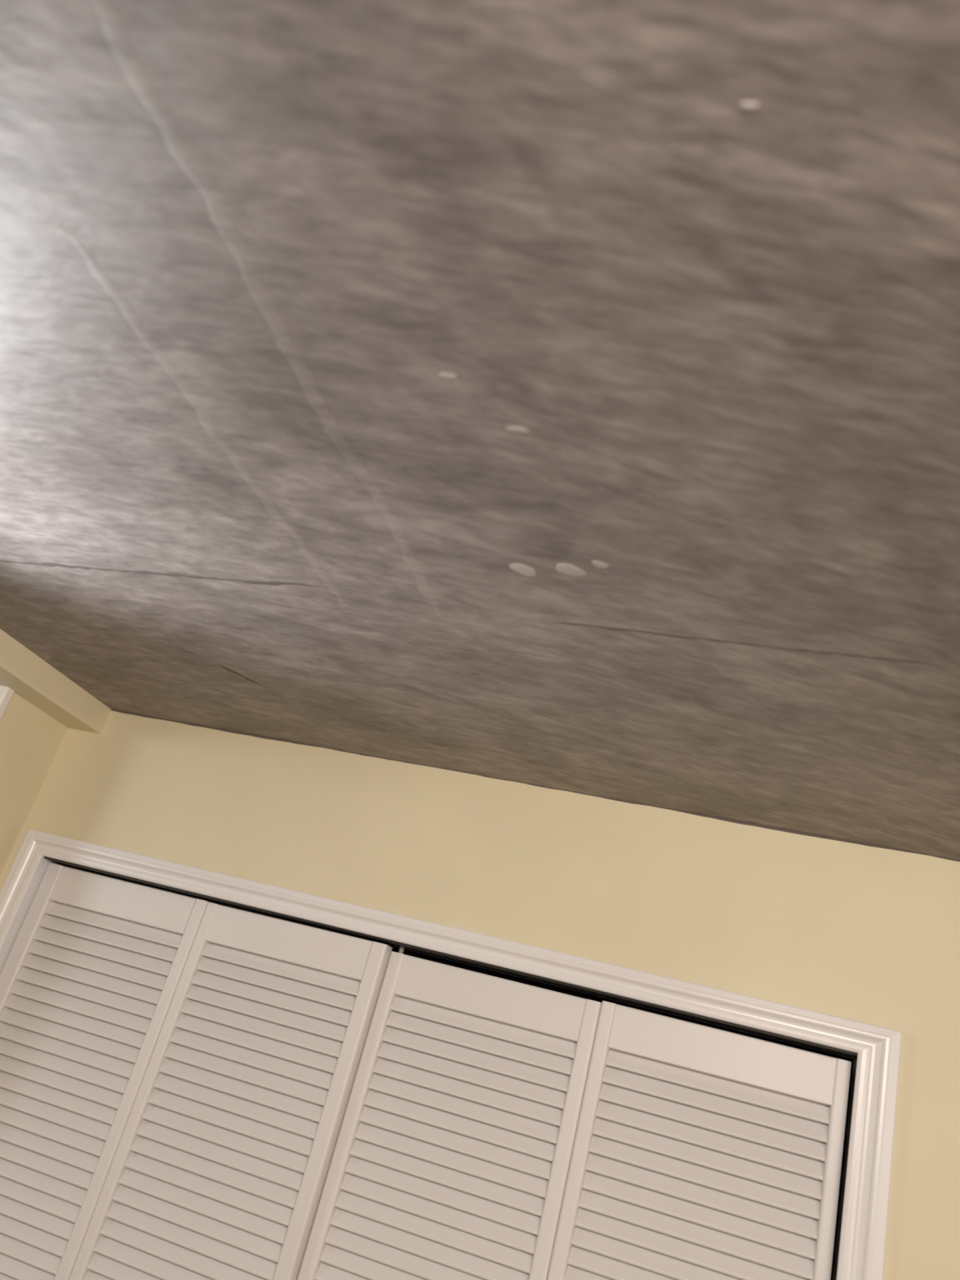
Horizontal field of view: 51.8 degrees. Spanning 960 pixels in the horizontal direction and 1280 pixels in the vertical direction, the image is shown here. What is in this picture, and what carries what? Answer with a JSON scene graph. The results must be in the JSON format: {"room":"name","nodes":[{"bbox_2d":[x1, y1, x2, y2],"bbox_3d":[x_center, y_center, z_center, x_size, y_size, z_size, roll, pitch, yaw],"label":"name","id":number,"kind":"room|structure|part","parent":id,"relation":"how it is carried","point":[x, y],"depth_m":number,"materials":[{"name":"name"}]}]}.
{"room":"bedroom","nodes":[
{"label":"bedroom","id":0,"kind":"room"},
{"bbox_2d":[0,692,68,875],"bbox_3d":[-1.224,1.123,1.573,0.100,2.358,0.190,7,-25,19],"label":"wall","id":1,"kind":"structure","parent":0,"point":[31,739],"depth_m":1.98,"materials":[{"name":"beige paint"}]},
{"bbox_2d":[0,685,14,719],"bbox_3d":[-1.255,1.100,1.474,0.116,2.302,0.024,7,-25,19],"label":"trim","id":2,"kind":"structure","parent":1,"relation":"attached to","point":[6,693],"depth_m":1.91,"materials":[{"name":"white paint"}]},
{"bbox_2d":[81,870,853,1279],"bbox_3d":[-0.259,1.493,1.773,2.368,2.358,0.700,7,-25,19],"label":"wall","id":3,"kind":"structure","parent":0,"point":[406,952],"depth_m":2.24,"materials":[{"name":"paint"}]},
{"bbox_2d":[0,0,959,862],"bbox_3d":[-0.863,-1.176,-0.678,7.540,0.054,6.240,7,-25,19],"label":"ceiling","id":4,"kind":"structure","parent":0,"point":[564,395],"depth_m":0.82,"materials":[{"name":"grey concrete"}]},
{"bbox_2d":[0,628,111,733],"bbox_3d":[-1.573,-1.223,-0.461,0.198,0.056,6.000,7,-25,19],"label":"beam","id":5,"kind":"structure","parent":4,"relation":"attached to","point":[31,677],"depth_m":1.93,"materials":[{"name":"beige paint"}]},
{"bbox_2d":[0,710,959,1279],"bbox_3d":[-0.514,1.283,1.476,7.420,2.358,0.120,7,-25,19],"label":"wall","id":6,"kind":"structure","parent":0,"point":[857,932],"depth_m":1.69,"materials":[{"name":"beige paint"}]},
{"bbox_2d":[0,862,208,1279],"bbox_3d":[-0.939,1.361,1.522,0.373,2.018,0.032,7,-25,19],"label":"door","id":7,"kind":"structure","parent":6,"relation":"in","point":[91,975],"depth_m":1.80,"materials":[{"name":"white paint"}]},
{"bbox_3d":[-0.688,0.504,1.914,0.313,0.067,0.027,7,-25,19],"label":"rail","id":8,"kind":"part","parent":7,"relation":"part of","materials":[{"name":"white paint"}]},
{"bbox_2d":[68,902,392,1279],"bbox_3d":[-0.588,1.405,1.395,0.377,2.018,0.031,6,-26,21],"label":"door","id":9,"kind":"structure","parent":6,"relation":"in","point":[219,1169],"depth_m":1.67,"materials":[{"name":"white paint"}]},
{"bbox_3d":[-0.345,0.546,1.789,0.325,0.067,0.027,6,-26,21],"label":"rail","id":10,"kind":"part","parent":9,"relation":"part of","materials":[{"name":"white paint"}]},
{"bbox_2d":[297,946,601,1279],"bbox_3d":[-0.229,1.453,1.285,0.378,2.025,0.032,7,-25,19],"label":"door","id":11,"kind":"structure","parent":6,"relation":"in","point":[451,1157],"depth_m":1.58,"materials":[{"name":"white paint"}]},
{"bbox_3d":[0.015,0.604,1.673,0.326,0.067,0.027,7,-25,19],"label":"rail","id":12,"kind":"part","parent":11,"relation":"part of","materials":[{"name":"white paint"}]},
{"bbox_2d":[0,828,902,1279],"bbox_3d":[-0.388,1.424,1.360,1.628,2.080,0.141,7,-25,19],"label":"door frame","id":13,"kind":"structure","parent":6,"relation":"attached to","point":[875,1051],"depth_m":1.60,"materials":[{"name":"white paint"}]},
{"bbox_3d":[-1.142,1.298,1.558,0.052,2.080,0.016,7,-25,19],"label":"casing","id":14,"kind":"part","parent":13,"relation":"part of","materials":[{"name":"white paint"}]},
{"bbox_3d":[-0.144,0.500,1.718,1.628,0.043,0.016,7,-25,19],"label":"head casing","id":15,"kind":"part","parent":13,"relation":"part of","materials":[{"name":"white paint"}]},
{"bbox_3d":[0.335,1.492,1.055,0.058,2.080,0.016,7,-25,19],"label":"casing","id":16,"kind":"part","parent":13,"relation":"part of","materials":[{"name":"white paint"}]},
{"bbox_2d":[546,1000,851,1279],"bbox_3d":[0.128,1.503,1.157,0.384,2.014,0.032,8,-25,18],"label":"door","id":17,"kind":"structure","parent":6,"relation":"in","point":[700,1152],"depth_m":1.48,"materials":[{"name":"white paint"}]},
{"bbox_3d":[0.375,0.647,1.548,0.338,0.067,0.027,8,-25,18],"label":"rail","id":18,"kind":"part","parent":17,"relation":"part of","materials":[{"name":"white paint"}]}
]}

